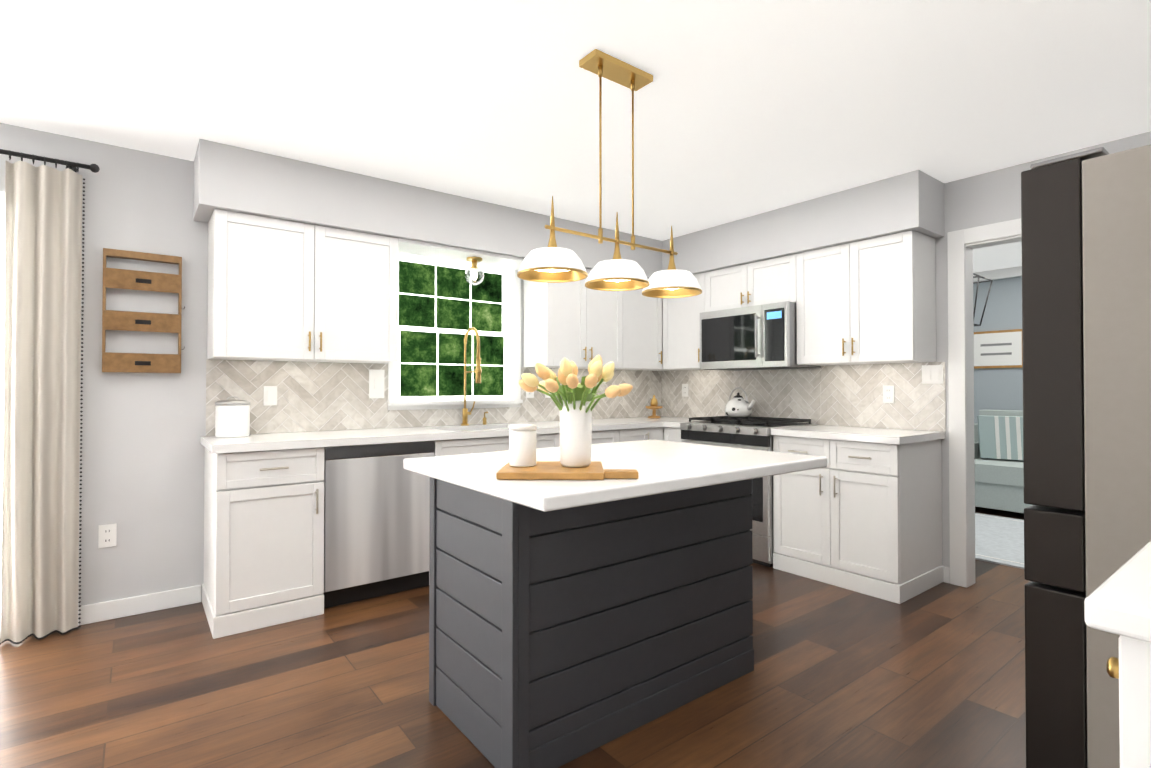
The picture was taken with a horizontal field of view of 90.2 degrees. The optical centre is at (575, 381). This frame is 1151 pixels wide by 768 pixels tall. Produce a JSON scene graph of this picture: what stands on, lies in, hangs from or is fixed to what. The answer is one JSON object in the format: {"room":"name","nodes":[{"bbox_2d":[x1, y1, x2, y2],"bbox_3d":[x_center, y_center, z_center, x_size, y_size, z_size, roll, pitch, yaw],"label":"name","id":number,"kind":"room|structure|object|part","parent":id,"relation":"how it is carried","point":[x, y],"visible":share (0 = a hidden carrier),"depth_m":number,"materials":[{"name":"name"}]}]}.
{"room":"kitchen","nodes":[
{"label":"kitchen","id":0,"kind":"room"},
{"bbox_2d":[0,506,1029,767],"bbox_3d":[0.835,1.251,2.719,10.240,0.060,4.540,0,-1,-37],"label":"floor","id":1,"kind":"structure","parent":0,"point":[934,676],"depth_m":2.23,"materials":[{"name":"brown wood"}]},
{"bbox_2d":[202,447,323,638],"bbox_3d":[-1.700,0.786,3.112,0.488,0.880,0.596,0,-1,-37],"label":"base cabinet","id":2,"kind":"object","parent":1,"relation":"on","point":[264,510],"depth_m":2.87,"materials":[{"name":"white wood"}]},
{"bbox_2d":[200,416,688,453],"bbox_3d":[-0.450,0.426,4.058,3.657,0.220,0.622,0,-1,-37],"label":"countertop","id":3,"kind":"structure","parent":2,"relation":"on","point":[269,441],"depth_m":3.38,"materials":[{"name":"white stone"}]},
{"bbox_2d":[215,396,249,437],"bbox_3d":[-1.896,0.194,3.172,0.168,0.223,0.168,0,-1,-37],"label":"canister","id":4,"kind":"object","parent":3,"relation":"on","point":[232,418],"visible":1,"depth_m":3.11,"materials":[{"name":"white ceramic"}]},
{"bbox_2d":[461,327,481,425],"bbox_3d":[-0.717,-0.033,4.042,0.093,0.696,0.252,0,-1,-37],"label":"faucet","id":5,"kind":"object","parent":3,"relation":"on","point":[478,372],"visible":1,"depth_m":4.08,"materials":[{"name":"gold metal"}]},
{"bbox_2d":[483,412,487,424],"bbox_3d":[-0.656,0.268,4.183,0.028,0.096,0.060,0,-1,-37],"label":"soap dispenser","id":6,"kind":"object","parent":3,"relation":"on","point":[484,421],"visible":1,"depth_m":4.18,"materials":[{"name":"gold metal"}]},
{"bbox_2d":[646,395,662,417],"bbox_3d":[0.697,0.224,5.081,0.150,0.206,0.150,0,-1,-37],"label":"stand","id":7,"kind":"object","parent":3,"relation":"on","point":[654,406],"visible":1,"depth_m":5.05,"materials":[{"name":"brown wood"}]},
{"bbox_2d":[323,441,433,608],"bbox_3d":[-1.260,0.791,3.449,0.613,0.877,0.597,0,-1,-37],"label":"dishwasher","id":8,"kind":"object","parent":1,"relation":"on","point":[376,517],"visible":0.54,"depth_m":3.19,"materials":[{"name":"silver metal"}]},
{"bbox_2d":[434,451,497,455],"bbox_3d":[-0.652,0.890,3.913,0.800,0.690,0.596,0,-1,-37],"label":"base cabinet","id":9,"kind":"object","parent":1,"relation":"on","point":[478,451],"depth_m":3.60,"materials":[{"name":"white wood"}]},
{"bbox_2d":[498,429,625,450],"bbox_3d":[-0.098,0.800,4.338,0.732,0.880,0.596,0,-1,-37],"label":"base cabinet","id":10,"kind":"object","parent":1,"relation":"on","point":[604,436],"depth_m":3.95,"materials":[{"name":"white wood"}]},
{"bbox_2d":[429,477,753,767],"bbox_3d":[0.093,0.775,2.308,1.185,0.884,0.630,0,-1,-37],"label":"kitchen island","id":11,"kind":"object","parent":1,"relation":"on","point":[559,638],"visible":0.73,"depth_m":1.95,"materials":[{"name":"grey paint"}]},
{"bbox_2d":[403,440,826,511],"bbox_3d":[0.162,0.310,2.177,1.320,0.040,0.940,0,-1,-37],"label":"island countertop","id":12,"kind":"structure","parent":11,"relation":"on","point":[660,466],"depth_m":1.91,"materials":[{"name":"white stone"}]},
{"bbox_2d":[496,461,638,479],"bbox_3d":[-0.020,0.274,1.772,0.410,0.020,0.260,0,-1,1],"label":"cutting board","id":13,"kind":"object","parent":12,"relation":"on","point":[552,470],"visible":1,"depth_m":1.66,"materials":[{"name":"brown wood"}]},
{"bbox_2d":[509,424,536,466],"bbox_3d":[-0.165,0.200,1.796,0.086,0.126,0.086,0,-1,-37],"label":"candle jar","id":14,"kind":"object","parent":13,"relation":"on","point":[522,445],"visible":1,"depth_m":1.76,"materials":[{"name":"white ceramic"}]},
{"bbox_2d":[518,355,632,466],"bbox_3d":[-0.005,0.089,1.773,0.347,0.347,0.373,0,-1,-37],"label":"vase","id":15,"kind":"object","parent":13,"relation":"on","point":[576,401],"visible":1,"depth_m":1.74,"materials":[{"name":"white ceramic"}]},
{"bbox_2d":[626,428,645,441],"bbox_3d":[0.252,0.803,4.606,0.376,0.880,0.596,0,-1,-37],"label":"base cabinet","id":16,"kind":"object","parent":1,"relation":"on","point":[637,434],"depth_m":4.40,"materials":[{"name":"white wood"}]},
{"bbox_2d":[646,427,669,440],"bbox_3d":[0.462,0.804,4.734,0.225,0.880,0.648,0,-1,-37],"label":"base cabinet","id":17,"kind":"object","parent":1,"relation":"on","point":[654,433],"depth_m":4.54,"materials":[{"name":"white wood"}]},
{"bbox_2d":[664,420,699,427],"bbox_3d":[1.005,0.343,4.651,0.627,0.040,0.202,0,-1,-37],"label":"countertop","id":18,"kind":"structure","parent":17,"relation":"on","point":[667,423],"depth_m":4.52,"materials":[{"name":"white stone"}]},
{"bbox_2d":[670,427,683,441],"bbox_3d":[1.009,0.803,4.666,0.598,0.880,0.226,0,-1,-37],"label":"base cabinet","id":19,"kind":"object","parent":1,"relation":"on","point":[675,433],"depth_m":4.48,"materials":[{"name":"white wood"}]},
{"bbox_2d":[680,416,818,566],"bbox_3d":[1.256,0.757,4.232,0.698,0.962,0.756,0,-1,-37],"label":"range","id":20,"kind":"object","parent":1,"relation":"on","point":[751,432],"visible":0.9,"depth_m":3.88,"materials":[{"name":"silver metal"}]},
{"bbox_2d":[725,387,754,416],"bbox_3d":[1.290,0.162,4.472,0.208,0.231,0.257,0,-1,-37],"label":"kettle","id":21,"kind":"object","parent":20,"relation":"on","point":[737,405],"visible":1,"depth_m":4.42,"materials":[{"name":"white ceramic"}]},
{"bbox_2d":[773,435,943,603],"bbox_3d":[1.780,0.792,3.658,0.598,0.880,0.783,0,-1,-37],"label":"base cabinet","id":22,"kind":"object","parent":1,"relation":"on","point":[862,517],"depth_m":3.39,"materials":[{"name":"white wood"}]},
{"bbox_2d":[771,425,944,443],"bbox_3d":[1.776,0.331,3.647,0.622,0.040,0.804,0,-1,-37],"label":"countertop","id":23,"kind":"structure","parent":22,"relation":"on","point":[862,434],"depth_m":3.46,"materials":[{"name":"white stone"}]},
{"bbox_2d":[975,513,1023,568],"bbox_3d":[3.487,1.233,4.404,1.660,0.014,2.270,0,-1,-37],"label":"rug","id":24,"kind":"object","parent":1,"relation":"on","point":[999,540],"depth_m":4.42,"materials":[{"name":"fabric"}]},
{"bbox_2d":[974,410,1031,512],"bbox_3d":[4.603,0.768,5.189,0.980,0.960,2.130,0,-1,-37],"label":"sofa","id":25,"kind":"object","parent":1,"relation":"on","point":[998,449],"visible":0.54,"depth_m":5.51,"materials":[{"name":"fabric"}]},
{"bbox_2d":[1021,144,1150,767],"bbox_3d":[1.868,0.308,1.470,0.910,1.800,0.936,0,-1,-37],"label":"refrigerator","id":26,"kind":"object","parent":1,"relation":"on","point":[1086,278],"visible":1,"depth_m":1.47,"materials":[{"name":"black metal"}]},
{"bbox_2d":[1084,541,1150,767],"bbox_3d":[1.222,0.740,0.777,0.946,0.921,0.628,0,-1,-37],"label":"base cabinet","id":27,"kind":"object","parent":1,"relation":"on","point":[1129,668],"depth_m":0.72,"materials":[{"name":"white wood"}]},
{"bbox_3d":[1.222,0.299,0.781,0.946,0.040,0.626,0,-1,-37],"label":"side cabinet top","id":28,"kind":"part","parent":27,"relation":"part of","materials":[{"name":"white stone"}]},
{"bbox_2d":[0,123,1150,605],"bbox_3d":[-0.522,-0.015,1.726,6.860,2.450,4.490,0,-1,-37],"label":"wall","id":29,"kind":"structure","parent":0,"point":[142,449],"depth_m":3.14,"materials":[{"name":"grey paint"}]},
{"bbox_2d":[0,191,4,616],"bbox_3d":[-3.453,0.156,2.203,2.090,2.120,0.106,0,-1,-37],"label":"glass door","id":30,"kind":"structure","parent":29,"relation":"in","point":[2,261],"depth_m":2.75,"materials":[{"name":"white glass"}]},
{"bbox_2d":[0,149,99,172],"bbox_3d":[-3.345,-1.064,2.177,2.373,0.056,0.114,0,-1,-37],"label":"curtain rod","id":31,"kind":"object","parent":29,"relation":"attached to","point":[94,168],"visible":0.94,"depth_m":2.76,"materials":[{"name":"black metal"}]},
{"bbox_2d":[0,161,84,644],"bbox_3d":[-2.544,0.093,2.740,0.286,2.244,0.097,0,-1,-37],"label":"curtain","id":32,"kind":"object","parent":31,"relation":"hanging from","point":[40,557],"visible":1,"depth_m":2.73,"materials":[{"name":"fabric"}]},
{"bbox_2d":[98,523,116,547],"bbox_3d":[-2.404,0.794,2.946,0.072,0.116,0.007,0,-1,-37],"label":"outlet","id":33,"kind":"object","parent":29,"relation":"attached to","point":[107,533],"depth_m":2.94,"materials":[{"name":"white plastic"}]},
{"bbox_2d":[78,585,200,625],"bbox_3d":[-2.366,1.177,2.966,0.718,0.095,0.013,0,-1,-37],"label":"baseboard","id":34,"kind":"structure","parent":29,"relation":"attached to","point":[117,608],"depth_m":3.01,"materials":[{"name":"white wood"}]},
{"bbox_2d":[102,248,184,372],"bbox_3d":[-2.267,-0.360,3.021,0.348,0.630,0.073,0,-1,-37],"label":"shelf","id":35,"kind":"object","parent":29,"relation":"attached to","point":[138,321],"visible":0.98,"depth_m":2.99,"materials":[{"name":"brown wood"}]},
{"bbox_2d":[263,386,276,405],"bbox_3d":[-1.809,0.086,3.400,0.072,0.116,0.008,0,-1,-37],"label":"outlet","id":36,"kind":"object","parent":29,"relation":"attached to","point":[270,392],"depth_m":3.40,"materials":[{"name":"white plastic"}]},
{"bbox_2d":[207,209,397,363],"bbox_3d":[-1.582,-0.505,3.386,0.971,0.768,0.328,0,-1,-37],"label":"upper cabinet","id":37,"kind":"object","parent":29,"relation":"attached to","point":[281,290],"depth_m":3.21,"materials":[{"name":"white wood"}]},
{"bbox_2d":[369,369,384,397],"bbox_3d":[-1.310,0.017,3.783,0.100,0.190,0.008,0,-1,-37],"label":"outlet","id":38,"kind":"object","parent":29,"relation":"attached to","point":[376,377],"depth_m":3.78,"materials":[{"name":"white plastic"}]},
{"bbox_2d":[206,359,661,435],"bbox_3d":[-0.621,0.104,4.306,3.633,0.428,0.028,0,-1,-37],"label":"backsplash","id":39,"kind":"structure","parent":29,"relation":"attached to","point":[320,396],"depth_m":3.65,"materials":[{"name":"white tile"}]},
{"bbox_2d":[388,238,523,409],"bbox_3d":[-0.790,-0.343,4.069,1.116,1.078,0.450,0,-1,-37],"label":"window","id":40,"kind":"structure","parent":29,"relation":"in","point":[504,266],"depth_m":4.17,"materials":[{"name":"white wood"}]},
{"bbox_2d":[465,257,483,284],"bbox_3d":[-0.708,-0.766,4.016,0.136,0.190,0.136,0,-1,-37],"label":"light","id":41,"kind":"object","parent":29,"relation":"attached to","point":[473,273],"visible":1,"depth_m":4.00,"materials":[{"name":"glass"}]},
{"bbox_2d":[526,392,533,397],"bbox_3d":[-0.358,0.074,4.512,0.072,0.116,0.007,0,-1,-37],"label":"outlet","id":42,"kind":"object","parent":29,"relation":"attached to","point":[528,394],"depth_m":4.51,"materials":[{"name":"white plastic"}]},
{"bbox_2d":[524,269,618,368],"bbox_3d":[0.012,-0.492,4.607,0.807,0.768,0.328,0,-1,-37],"label":"upper cabinet","id":43,"kind":"object","parent":29,"relation":"attached to","point":[572,321],"depth_m":4.41,"materials":[{"name":"white wood"}]},
{"bbox_2d":[614,288,666,370],"bbox_3d":[0.474,-0.489,4.923,0.536,0.768,0.388,0,-1,-37],"label":"upper cabinet","id":44,"kind":"object","parent":29,"relation":"attached to","point":[640,316],"depth_m":4.82,"materials":[{"name":"white wood"}]},
{"bbox_2d":[663,272,706,369],"bbox_3d":[0.996,-0.489,4.871,0.386,0.768,0.489,0,-1,-37],"label":"upper cabinet","id":45,"kind":"object","parent":29,"relation":"attached to","point":[681,316],"depth_m":4.78,"materials":[{"name":"white wood"}]},
{"bbox_2d":[682,384,687,396],"bbox_3d":[0.989,0.081,5.175,0.007,0.116,0.072,0,-1,-37],"label":"outlet","id":46,"kind":"object","parent":29,"relation":"attached to","point":[684,386],"depth_m":5.17,"materials":[{"name":"white plastic"}]},
{"bbox_2d":[707,254,794,311],"bbox_3d":[1.411,-0.710,4.379,0.328,0.336,0.801,0,-1,-37],"label":"upper cabinet","id":47,"kind":"object","parent":29,"relation":"attached to","point":[768,281],"depth_m":4.24,"materials":[{"name":"white wood"}]},
{"bbox_2d":[700,301,820,369],"bbox_3d":[1.361,-0.316,4.317,0.476,0.446,0.762,0,-1,-37],"label":"microwave","id":48,"kind":"object","parent":47,"relation":"attached to","point":[760,337],"visible":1,"depth_m":4.13,"materials":[{"name":"silver metal"}]},
{"bbox_2d":[662,362,945,431],"bbox_3d":[1.538,0.113,4.448,0.033,0.444,2.370,0,-1,-37],"label":"backsplash","id":49,"kind":"structure","parent":29,"relation":"attached to","point":[834,395],"depth_m":4.13,"materials":[{"name":"white tile"}]},
{"bbox_2d":[795,230,935,365],"bbox_3d":[1.882,-0.501,3.761,0.328,0.768,0.750,0,-1,-37],"label":"upper cabinet","id":50,"kind":"object","parent":29,"relation":"attached to","point":[873,300],"depth_m":3.58,"materials":[{"name":"white wood"}]},
{"bbox_2d":[883,385,893,402],"bbox_3d":[2.061,0.086,3.776,0.007,0.116,0.072,0,-1,-37],"label":"outlet","id":51,"kind":"object","parent":29,"relation":"attached to","point":[888,390],"depth_m":3.77,"materials":[{"name":"white plastic"}]},
{"bbox_2d":[922,365,942,383],"bbox_3d":[2.220,-0.043,3.568,0.008,0.116,0.118,0,-1,-37],"label":"outlet","id":52,"kind":"object","parent":29,"relation":"attached to","point":[931,374],"depth_m":3.57,"materials":[{"name":"white plastic"}]},
{"bbox_2d":[947,218,1020,587],"bbox_3d":[2.652,0.156,3.109,0.137,2.140,1.070,0,-1,-37],"label":"door frame","id":53,"kind":"structure","parent":29,"relation":"attached to","point":[963,244],"depth_m":3.45,"materials":[{"name":"white wood"}]},
{"bbox_2d":[0,0,1150,272],"bbox_3d":[0.835,-1.258,2.747,10.240,0.060,4.540,0,-1,-37],"label":"ceiling","id":54,"kind":"structure","parent":0,"point":[744,108],"depth_m":2.43,"materials":[{"name":"white paint"}]},
{"bbox_2d":[517,49,701,297],"bbox_3d":[0.163,-0.804,2.253,0.874,0.858,0.254,0,-1,-37],"label":"pendant light","id":55,"kind":"object","parent":54,"relation":"hanging from","point":[552,262],"visible":1,"depth_m":2.20,"materials":[{"name":"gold metal"}]},
{"bbox_2d":[973,273,992,325],"bbox_3d":[3.510,-0.849,5.169,0.332,0.704,0.332,0,-1,-37],"label":"lantern pendant light","id":56,"kind":"object","parent":54,"relation":"hanging from","point":[979,276],"visible":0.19,"depth_m":5.11,"materials":[{"name":"black metal"}]},
{"bbox_2d":[973,266,1022,422],"bbox_3d":[5.132,0.026,5.394,0.180,2.450,3.540,0,-1,-37],"label":"wall","id":57,"kind":"structure","parent":0,"point":[998,388],"depth_m":6.07,"materials":[{"name":"grey"}]},
{"bbox_2d":[974,329,1022,368],"bbox_3d":[4.507,-0.341,6.141,0.022,0.400,0.500,0,-1,-37],"label":"picture frame","id":58,"kind":"object","parent":57,"relation":"attached to","point":[999,349],"visible":0.73,"depth_m":6.12,"materials":[{"name":"brown wood"}]},
{"label":"outside","id":59,"kind":"structure","parent":0,"visible":0},
{"bbox_2d":[399,261,503,395],"bbox_3d":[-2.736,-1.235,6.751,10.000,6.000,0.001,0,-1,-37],"label":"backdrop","id":60,"kind":"structure","parent":59,"point":[418,347],"depth_m":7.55,"materials":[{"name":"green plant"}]}
]}

